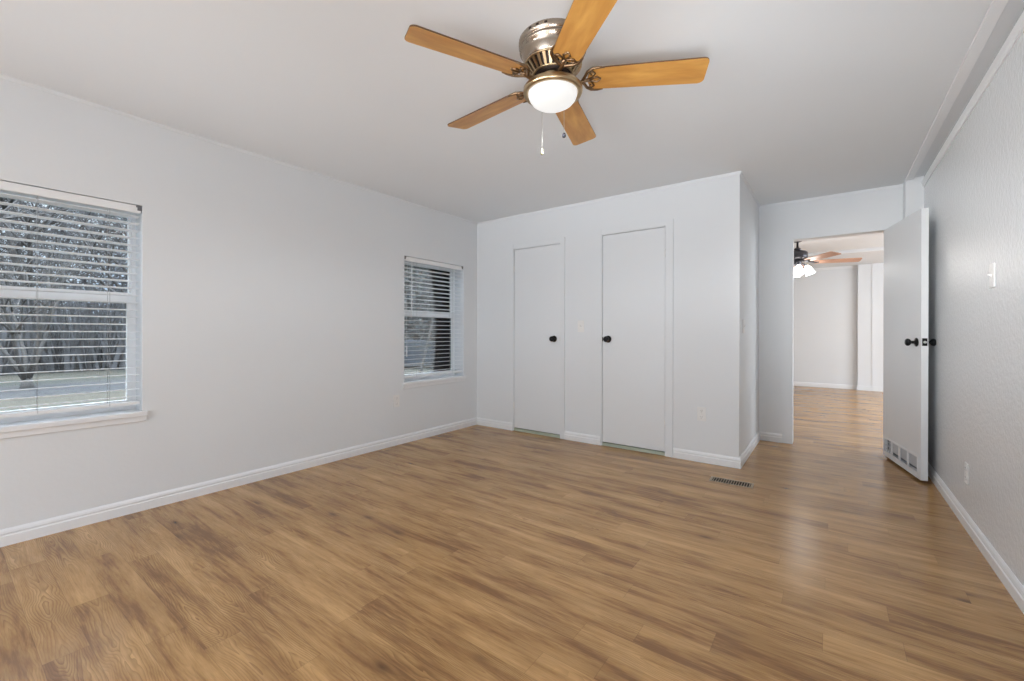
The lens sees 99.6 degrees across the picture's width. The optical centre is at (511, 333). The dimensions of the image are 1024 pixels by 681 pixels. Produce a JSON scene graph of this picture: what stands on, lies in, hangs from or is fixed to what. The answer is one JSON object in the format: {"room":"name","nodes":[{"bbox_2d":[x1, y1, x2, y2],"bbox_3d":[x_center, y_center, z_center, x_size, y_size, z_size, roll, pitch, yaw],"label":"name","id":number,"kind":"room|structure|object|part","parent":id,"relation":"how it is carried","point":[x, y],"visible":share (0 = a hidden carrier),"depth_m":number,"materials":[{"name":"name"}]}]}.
{"room":"empty bedroom","nodes":[
{"label":"empty bedroom","id":0,"kind":"room"},
{"bbox_2d":[0,78,476,529],"bbox_3d":[-0.377,-0.115,5.289,0.200,2.600,13.370,0,0,36],"label":"wall","id":1,"kind":"structure","parent":0,"point":[270,307],"depth_m":2.98,"materials":[{"name":"paint"}]},
{"bbox_2d":[0,191,147,438],"bbox_3d":[-2.553,-0.122,2.316,0.222,1.299,0.901,0,0,36],"label":"window","id":2,"kind":"structure","parent":1,"relation":"in","point":[20,426],"depth_m":2.47,"materials":[{"name":"white plastic"}]},
{"bbox_3d":[-2.628,-0.466,2.372,0.028,0.550,0.813,0,0,36],"label":"sash","id":3,"kind":"part","parent":2,"relation":"part of","materials":[{"name":"white plastic"}]},
{"bbox_3d":[-2.607,0.100,2.356,0.028,0.700,0.813,0,0,36],"label":"sash","id":4,"kind":"part","parent":2,"relation":"part of","materials":[{"name":"white plastic"}]},
{"bbox_2d":[0,180,141,417],"bbox_3d":[-2.508,-0.172,2.283,0.058,1.194,0.847,0,0,36],"label":"window blind","id":5,"kind":"object","parent":2,"relation":"attached to","point":[9,187],"visible":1,"depth_m":2.37,"materials":[{"name":"white plastic"}]},
{"bbox_3d":[-2.509,-0.153,2.284,0.054,1.149,0.002,0,0,36],"label":"ladder cord","id":6,"kind":"part","parent":5,"relation":"part of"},
{"bbox_3d":[-2.510,0.416,2.285,0.051,0.018,0.833,0,0,36],"label":"rail","id":7,"kind":"part","parent":5,"relation":"part of","materials":[{"name":"white plastic"}]},
{"bbox_3d":[-2.342,-0.153,2.511,0.054,1.149,0.002,0,0,36],"label":"ladder cord","id":8,"kind":"part","parent":5,"relation":"part of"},
{"bbox_3d":[-2.531,0.482,2.300,0.167,0.028,0.901,0,0,36],"label":"sill","id":9,"kind":"part","parent":2,"relation":"part of","materials":[{"name":"paint"}]},
{"bbox_3d":[-2.608,0.111,2.357,0.004,0.598,0.773,0,0,36],"label":"pane","id":10,"kind":"part","parent":2,"relation":"part of","materials":[{"name":"clear glass"}]},
{"bbox_2d":[0,417,476,546],"bbox_3d":[-2.288,1.024,2.517,0.014,0.083,6.340,0,0,36],"label":"baseboard","id":11,"kind":"structure","parent":1,"relation":"attached to","point":[13,535],"depth_m":2.80,"materials":[{"name":"paint"}]},
{"bbox_2d":[0,73,477,224],"bbox_3d":[-2.286,-1.286,2.515,0.010,0.018,6.340,0,0,36],"label":"trim","id":12,"kind":"structure","parent":1,"relation":"attached to","point":[3,76],"depth_m":2.80,"materials":[{"name":"paint"}]},
{"bbox_2d":[402,262,465,388],"bbox_3d":[-0.870,-0.111,4.602,0.222,1.298,0.892,0,0,36],"label":"window","id":13,"kind":"structure","parent":1,"relation":"in","point":[421,381],"depth_m":4.81,"materials":[{"name":"white plastic"}]},
{"bbox_3d":[-0.945,-0.455,4.658,0.028,0.550,0.804,0,0,36],"label":"sash","id":14,"kind":"part","parent":13,"relation":"part of","materials":[{"name":"white plastic"}]},
{"bbox_3d":[-0.924,0.110,4.642,0.028,0.700,0.804,0,0,36],"label":"sash","id":15,"kind":"part","parent":13,"relation":"part of","materials":[{"name":"white plastic"}]},
{"bbox_2d":[404,256,462,377],"bbox_3d":[-0.821,-0.161,4.566,0.068,1.194,0.838,0,0,36],"label":"window blind","id":16,"kind":"object","parent":13,"relation":"attached to","point":[411,260],"visible":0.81,"depth_m":4.53,"materials":[{"name":"white plastic"}]},
{"bbox_3d":[-1.030,-0.297,4.235,0.002,0.840,0.014,0,0,36],"label":"lift cord","id":17,"kind":"part","parent":16,"relation":"part of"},
{"bbox_3d":[-0.827,0.427,4.570,0.051,0.018,0.824,0,0,36],"label":"rail","id":18,"kind":"part","parent":16,"relation":"part of","materials":[{"name":"white plastic"}]},
{"bbox_3d":[-0.849,0.492,4.586,0.167,0.028,0.892,0,0,36],"label":"sill","id":19,"kind":"part","parent":13,"relation":"part of","materials":[{"name":"paint"}]},
{"bbox_3d":[-0.946,-0.470,4.658,0.004,0.480,0.792,0,0,36],"label":"pane","id":20,"kind":"part","parent":13,"relation":"part of","materials":[{"name":"clear glass"}]},
{"bbox_3d":[-0.925,0.121,4.642,0.004,0.598,0.764,0,0,36],"label":"pane","id":21,"kind":"part","parent":13,"relation":"part of","materials":[{"name":"clear glass"}]},
{"bbox_2d":[0,386,1023,680],"bbox_3d":[2.213,1.132,3.381,6.640,0.120,13.370,0,0,36],"label":"floor","id":22,"kind":"structure","parent":0,"point":[476,552],"depth_m":1.95,"materials":[{"name":"brown wood"}]},
{"bbox_2d":[709,476,753,488],"bbox_3d":[1.579,1.069,3.113,0.280,0.004,0.112,0,0,34],"label":"floor vent","id":23,"kind":"object","parent":22,"relation":"in","point":[714,479],"visible":1,"depth_m":3.11,"materials":[{"name":"beige metal"}]},
{"bbox_2d":[0,0,1023,268],"bbox_3d":[2.218,-1.358,3.378,6.640,0.140,13.370,0,0,36],"label":"ceiling","id":24,"kind":"structure","parent":0,"point":[805,99],"depth_m":2.27,"materials":[{"name":"paint"}]},
{"bbox_2d":[404,0,709,154],"bbox_3d":[0.162,-1.069,1.943,1.243,0.441,1.250,0,0,36],"label":"ceiling fan","id":25,"kind":"object","parent":24,"relation":"hanging from","point":[552,51],"visible":1,"depth_m":1.82,"materials":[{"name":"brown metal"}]},
{"bbox_3d":[-0.172,-1.117,1.721,0.500,0.006,0.138,0,11,-29],"label":"blade","id":26,"kind":"part","parent":25,"relation":"part of","materials":[{"name":"brown wood"}]},
{"bbox_3d":[-0.120,-1.117,2.181,0.500,0.006,0.138,0,11,42],"label":"blade","id":27,"kind":"part","parent":25,"relation":"part of","materials":[{"name":"brown wood"}]},
{"bbox_3d":[0.180,-1.034,1.914,0.217,0.067,0.217,0,0,36],"label":"lamp shade","id":28,"kind":"part","parent":25,"relation":"part of","materials":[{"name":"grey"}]},
{"bbox_3d":[0.332,-1.117,2.286,0.138,0.006,0.500,-12,-4,22],"label":"blade","id":29,"kind":"part","parent":25,"relation":"part of","materials":[{"name":"brown wood"}]},
{"bbox_3d":[0.263,-1.116,1.520,0.138,0.006,0.500,11,-2,-12],"label":"blade","id":30,"kind":"part","parent":25,"relation":"part of","materials":[{"name":"brown wood"}]},
{"bbox_3d":[0.579,-1.116,1.863,0.500,0.006,0.138,0,-11,7],"label":"blade","id":31,"kind":"part","parent":25,"relation":"part of","materials":[{"name":"brown wood"}]},
{"bbox_2d":[794,241,861,276],"bbox_3d":[3.959,-1.046,5.996,1.411,0.523,1.349,0,0,36],"label":"ceiling fan","id":32,"kind":"object","parent":24,"relation":"hanging from","point":[800,255],"visible":0.74,"depth_m":5.83,"materials":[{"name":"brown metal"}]},
{"bbox_3d":[3.864,-0.859,5.819,0.118,0.149,0.125,0,0,36],"label":"lamp shade","id":33,"kind":"part","parent":32,"relation":"part of","materials":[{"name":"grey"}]},
{"bbox_3d":[4.059,-0.859,5.886,0.125,0.149,0.118,0,0,36],"label":"lamp shade","id":34,"kind":"part","parent":32,"relation":"part of","materials":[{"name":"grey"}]},
{"bbox_3d":[3.925,-0.977,5.490,0.132,0.008,0.540,13,0,0],"label":"blade","id":35,"kind":"part","parent":32,"relation":"part of","materials":[{"name":"brown wood"}]},
{"bbox_3d":[4.364,-0.977,5.805,0.540,0.008,0.132,0,-13,18],"label":"blade","id":36,"kind":"part","parent":32,"relation":"part of","materials":[{"name":"brown wood"}]},
{"bbox_2d":[807,247,883,257],"bbox_3d":[4.979,-1.282,7.045,6.340,0.050,0.150,0,0,36],"label":"trim","id":37,"kind":"structure","parent":24,"relation":"attached to","point":[876,249],"depth_m":6.70,"materials":[{"name":"paint"}]},
{"bbox_2d":[477,174,741,457],"bbox_3d":[0.728,-0.112,4.295,2.758,2.360,0.100,0,0,36],"label":"wall","id":38,"kind":"structure","parent":0,"point":[706,214],"depth_m":3.76,"materials":[{"name":"paint"}]},
{"bbox_2d":[477,417,512,430],"bbox_3d":[-0.200,1.024,4.907,0.516,0.083,0.014,0,0,36],"label":"baseboard","id":39,"kind":"structure","parent":38,"relation":"attached to","point":[480,421],"depth_m":4.89,"materials":[{"name":"paint"}]},
{"bbox_2d":[513,244,559,434],"bbox_3d":[0.246,0.059,4.571,0.589,1.947,0.099,0,0,36],"label":"door","id":40,"kind":"structure","parent":38,"relation":"in","point":[536,404],"depth_m":4.58,"materials":[{"name":"paint"}]},
{"bbox_3d":[0.415,0.055,4.426,0.066,0.066,0.067,0,0,36],"label":"knob","id":41,"kind":"part","parent":40,"relation":"part of","materials":[{"name":"black metal"}]},
{"bbox_2d":[514,428,559,437],"bbox_3d":[0.285,1.054,4.622,0.583,0.027,0.097,0,0,36],"label":"trim","id":42,"kind":"structure","parent":38,"relation":"attached to","point":[515,429],"depth_m":4.58,"materials":[{"name":"beige wood"}]},
{"bbox_2d":[513,237,564,438],"bbox_3d":[0.301,0.045,4.601,0.649,2.044,0.114,0,0,36],"label":"trim","id":43,"kind":"structure","parent":38,"relation":"attached to","point":[561,240],"depth_m":4.38,"materials":[{"name":"paint"}]},
{"bbox_2d":[578,320,583,331],"bbox_3d":[0.676,-0.072,4.260,0.070,0.115,0.018,0,0,36],"label":"light switch","id":44,"kind":"object","parent":38,"relation":"attached to","point":[580,322],"visible":1,"depth_m":4.26,"materials":[{"name":"white plastic"}]},
{"bbox_2d":[564,431,600,444],"bbox_3d":[0.690,1.027,4.252,0.395,0.083,0.014,0,0,36],"label":"baseboard","id":45,"kind":"structure","parent":38,"relation":"attached to","point":[579,437],"depth_m":4.24,"materials":[{"name":"paint"}]},
{"bbox_2d":[478,171,741,223],"bbox_3d":[0.708,-1.282,4.241,2.754,0.018,0.010,0,0,36],"label":"trim","id":46,"kind":"structure","parent":38,"relation":"attached to","point":[737,172],"depth_m":4.01,"materials":[{"name":"paint"}]},
{"bbox_2d":[602,442,664,455],"bbox_3d":[1.130,1.056,4.001,0.592,0.027,0.097,0,0,36],"label":"trim","id":47,"kind":"structure","parent":38,"relation":"attached to","point":[603,443],"depth_m":3.96,"materials":[{"name":"beige wood"}]},
{"bbox_2d":[602,227,665,451],"bbox_3d":[1.095,0.051,3.945,0.598,1.967,0.099,0,0,36],"label":"door","id":48,"kind":"structure","parent":38,"relation":"in","point":[633,339],"depth_m":3.95,"materials":[{"name":"paint"}]},
{"bbox_3d":[0.893,0.053,4.075,0.066,0.066,0.067,0,0,36],"label":"knob","id":49,"kind":"part","parent":48,"relation":"part of","materials":[{"name":"black metal"}]},
{"bbox_2d":[601,218,673,456],"bbox_3d":[1.151,0.038,3.975,0.672,2.064,0.114,0,0,36],"label":"trim","id":50,"kind":"structure","parent":38,"relation":"attached to","point":[668,224],"depth_m":3.76,"materials":[{"name":"paint"}]},
{"bbox_2d":[697,407,705,420],"bbox_3d":[1.579,0.671,3.600,0.070,0.115,0.009,0,0,36],"label":"wall outlet","id":51,"kind":"object","parent":38,"relation":"attached to","point":[701,411],"visible":1,"depth_m":3.60,"materials":[{"name":"plastic"}]},
{"bbox_2d":[673,448,740,468],"bbox_3d":[1.603,1.029,3.580,0.523,0.083,0.014,0,0,36],"label":"baseboard","id":52,"kind":"structure","parent":38,"relation":"attached to","point":[728,461],"depth_m":3.56,"materials":[{"name":"paint"}]},
{"bbox_2d":[741,178,758,454],"bbox_3d":[2.141,-0.109,3.973,0.100,2.360,1.058,0,0,36],"label":"wall","id":53,"kind":"structure","parent":0,"point":[750,209],"depth_m":3.87,"materials":[{"name":"paint"}]},
{"bbox_2d":[739,431,759,467],"bbox_3d":[2.155,1.030,3.901,0.014,0.083,1.158,0,0,36],"label":"baseboard","id":54,"kind":"structure","parent":53,"relation":"attached to","point":[756,439],"depth_m":3.82,"materials":[{"name":"paint"}]},
{"bbox_2d":[740,173,759,207],"bbox_3d":[2.158,-1.280,3.899,0.010,0.018,1.158,0,0,36],"label":"trim","id":55,"kind":"structure","parent":53,"relation":"attached to","point":[741,174],"depth_m":3.83,"materials":[{"name":"paint"}]},
{"bbox_2d":[793,268,857,384],"bbox_3d":[6.184,-0.092,8.685,6.340,2.530,0.120,0,0,36],"label":"wall","id":56,"kind":"structure","parent":0,"point":[825,301],"depth_m":8.56,"materials":[{"name":"paint"}]},
{"bbox_2d":[793,382,855,389],"bbox_3d":[5.099,1.028,9.400,3.750,0.083,0.014,0,0,36],"label":"baseboard","id":57,"kind":"structure","parent":56,"relation":"attached to","point":[808,384],"depth_m":8.58,"materials":[{"name":"paint"}]},
{"bbox_2d":[803,265,857,270],"bbox_3d":[5.106,-1.288,9.392,3.760,0.045,0.020,0,0,36],"label":"trim","id":58,"kind":"structure","parent":56,"relation":"attached to","point":[854,266],"depth_m":8.48,"materials":[{"name":"paint"}]},
{"bbox_2d":[856,263,883,391],"bbox_3d":[6.939,-0.115,7.985,0.895,2.380,0.112,0,0,36],"label":"trim","id":59,"kind":"structure","parent":56,"relation":"attached to","point":[870,276],"depth_m":8.10,"materials":[{"name":"paint"}]},
{"bbox_2d":[759,186,902,433],"bbox_3d":[2.859,-0.117,4.170,6.340,2.380,0.110,0,0,36],"label":"wall","id":60,"kind":"structure","parent":0,"point":[877,209],"depth_m":4.26,"materials":[{"name":"paint"}]},
{"bbox_2d":[760,432,781,442],"bbox_3d":[2.575,1.030,4.302,0.187,0.083,0.014,0,0,36],"label":"baseboard","id":61,"kind":"structure","parent":60,"relation":"attached to","point":[766,436],"depth_m":4.30,"materials":[{"name":"paint"}]},
{"bbox_2d":[761,184,902,206],"bbox_3d":[2.936,-1.278,4.039,1.066,0.018,0.010,0,0,36],"label":"trim","id":62,"kind":"structure","parent":60,"relation":"attached to","point":[900,185],"depth_m":4.00,"materials":[{"name":"paint"}]},
{"bbox_2d":[782,228,886,443],"bbox_3d":[3.012,0.073,4.057,0.802,1.999,0.128,0,0,36],"label":"trim","id":63,"kind":"structure","parent":60,"relation":"attached to","point":[787,244],"depth_m":4.22,"materials":[{"name":"paint"}]},
{"bbox_2d":[883,208,935,480],"bbox_3d":[3.132,0.078,3.420,0.174,1.952,0.767,0,0,30],"label":"door","id":64,"kind":"structure","parent":60,"relation":"in","point":[906,242],"depth_m":3.32,"materials":[{"name":"paint"}]},
{"bbox_2d":[883,436,917,473],"bbox_3d":[3.099,0.955,3.443,0.166,0.130,0.666,0,0,36],"label":"return air grille","id":65,"kind":"object","parent":64,"relation":"attached to","point":[905,456],"depth_m":3.43,"materials":[{"name":"white metal"}]},
{"bbox_3d":[2.934,0.064,3.180,0.067,0.066,0.066,0,0,25],"label":"knob","id":66,"kind":"part","parent":64,"relation":"part of","materials":[{"name":"black metal"}]},
{"bbox_3d":[2.953,0.061,3.094,0.028,0.055,0.003,0,0,25],"label":"latch plate","id":67,"kind":"part","parent":64,"relation":"part of","materials":[{"name":"black metal"}]},
{"bbox_3d":[3.031,0.064,3.135,0.067,0.066,0.066,0,0,25],"label":"knob","id":68,"kind":"part","parent":64,"relation":"part of","materials":[{"name":"black metal"}]},
{"bbox_2d":[924,8,1023,585],"bbox_3d":[1.233,-0.081,0.550,0.110,2.510,7.648,0,0,36],"label":"wall","id":69,"kind":"structure","parent":0,"point":[974,197],"depth_m":2.14,"materials":[{"name":"paint"}]},
{"bbox_2d":[903,176,923,218],"bbox_3d":[3.362,-0.106,3.627,0.112,2.360,0.168,0,0,36],"label":"trim","id":70,"kind":"structure","parent":69,"relation":"attached to","point":[913,190],"depth_m":3.57,"materials":[{"name":"paint"}]},
{"bbox_2d":[906,0,1008,179],"bbox_3d":[1.114,-1.278,0.626,0.046,0.016,7.330,0,0,36],"label":"trim","id":71,"kind":"structure","parent":69,"relation":"attached to","point":[996,7],"depth_m":2.11,"materials":[{"name":"paint"}]},
{"bbox_2d":[964,462,968,484],"bbox_3d":[2.516,0.774,2.395,0.009,0.115,0.070,0,0,36],"label":"wall outlet","id":72,"kind":"object","parent":69,"relation":"attached to","point":[966,465],"visible":1,"depth_m":2.38,"materials":[{"name":"plastic"}]},
{"bbox_2d":[921,11,1023,186],"bbox_3d":[1.179,-1.225,0.578,0.016,0.062,7.330,0,0,36],"label":"trim","id":73,"kind":"structure","parent":69,"relation":"attached to","point":[1018,29],"depth_m":2.14,"materials":[{"name":"paint"}]},
{"bbox_2d":[928,462,1023,613],"bbox_3d":[1.176,1.032,0.581,0.014,0.083,7.330,0,0,36],"label":"baseboard","id":74,"kind":"structure","parent":69,"relation":"attached to","point":[1004,573],"depth_m":2.10,"materials":[{"name":"paint"}]},
{"bbox_2d":[987,262,994,287],"bbox_3d":[2.241,-0.271,2.026,0.018,0.115,0.070,0,0,36],"label":"light switch","id":75,"kind":"object","parent":69,"relation":"attached to","point":[991,274],"visible":1,"depth_m":2.01,"materials":[{"name":"white plastic"}]},
{"label":"outside","id":76,"kind":"structure","parent":0,"visible":0},
{"bbox_2d":[0,365,430,411],"bbox_3d":[-37.673,1.819,27.740,86.440,0.300,120.000,0,0,36],"label":"ground","id":77,"kind":"structure","parent":76,"point":[75,374],"depth_m":14.34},
{"bbox_2d":[0,200,80,223],"bbox_3d":[-20.125,-5.286,14.998,9.728,14.146,6.277,0,0,-29],"label":"bare tree","id":78,"kind":"object","parent":77,"relation":"on","point":[16,201],"visible":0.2,"depth_m":16.46,"materials":[{"name":"grey plant"}]},
{"bbox_2d":[0,197,85,338],"bbox_3d":[-21.744,-5.594,21.357,8.699,14.778,8.840,0,0,18],"label":"bare tree","id":79,"kind":"object","parent":77,"relation":"on","point":[44,222],"visible":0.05,"depth_m":20.29,"materials":[{"name":"grey plant"}]},
{"bbox_2d":[0,204,127,387],"bbox_3d":[-15.261,-1.691,13.564,6.920,6.938,6.530,0,0,15],"label":"bare tree","id":80,"kind":"object","parent":77,"relation":"on","point":[37,351],"visible":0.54,"depth_m":13.64,"materials":[{"name":"grey plant"}]},
{"bbox_2d":[12,208,127,292],"bbox_3d":[-20.489,-4.187,21.203,7.923,11.946,6.644,0,0,3],"label":"bare tree","id":81,"kind":"object","parent":77,"relation":"on","point":[121,226],"visible":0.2,"depth_m":20.71,"materials":[{"name":"grey plant"}]},
{"bbox_2d":[0,280,427,375],"bbox_3d":[-16.399,-0.393,28.418,8.834,4.199,96.108,0,0,36],"label":"underbrush","id":82,"kind":"object","parent":77,"relation":"on","point":[87,312],"visible":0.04,"depth_m":19.91,"materials":[{"name":"plant"}]},
{"bbox_2d":[0,198,428,353],"bbox_3d":[-22.541,-8.203,35.227,12.828,21.130,112.365,0,0,36],"label":"thicket","id":83,"kind":"object","parent":77,"relation":"on","point":[67,233],"visible":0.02,"depth_m":26.27,"materials":[{"name":"grey plant"}]},
{"bbox_2d":[0,363,430,398],"bbox_3d":[-15.706,1.719,11.564,4.000,0.020,120.000,0,0,36],"label":"road","id":84,"kind":"structure","parent":77,"relation":"on","point":[118,386],"depth_m":13.46,"materials":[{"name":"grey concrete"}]},
{"bbox_2d":[404,267,422,332],"bbox_3d":[-8.477,-5.294,38.409,9.728,14.146,6.277,0,0,28],"label":"bare tree","id":85,"kind":"object","parent":77,"relation":"on","point":[419,267],"visible":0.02,"depth_m":37.17,"materials":[{"name":"grey plant"}]},
{"bbox_2d":[404,266,428,339],"bbox_3d":[-7.688,-5.755,32.019,7.731,15.147,7.779,0,0,36],"label":"evergreen tree","id":86,"kind":"object","parent":77,"relation":"on","point":[408,266],"visible":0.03,"depth_m":31.88,"materials":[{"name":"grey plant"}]},
{"bbox_2d":[404,265,431,339],"bbox_3d":[-5.036,-4.739,27.029,6.726,13.137,6.798,0,0,36],"label":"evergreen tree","id":87,"kind":"object","parent":77,"relation":"on","point":[405,274],"visible":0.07,"depth_m":26.54,"materials":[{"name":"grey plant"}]},
{"bbox_2d":[404,340,431,363],"bbox_3d":[-4.873,1.036,22.008,4.330,1.400,1.710,0,0,-26],"label":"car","id":88,"kind":"object","parent":77,"relation":"on","point":[413,355],"visible":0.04,"depth_m":21.21,"materials":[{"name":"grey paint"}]},
{"bbox_2d":[410,272,428,339],"bbox_3d":[-3.536,-5.249,31.004,7.451,14.152,7.392,0,0,36],"label":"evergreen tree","id":89,"kind":"object","parent":77,"relation":"on","point":[426,272],"visible":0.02,"depth_m":30.26,"materials":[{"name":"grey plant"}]},
{"bbox_2d":[419,268,431,372],"bbox_3d":[-1.347,-0.315,8.571,1.238,4.256,0.288,0,0,-6],"label":"sapling","id":90,"kind":"object","parent":77,"relation":"on","point":[430,331],"visible":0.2,"depth_m":8.46,"materials":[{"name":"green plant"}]}
]}

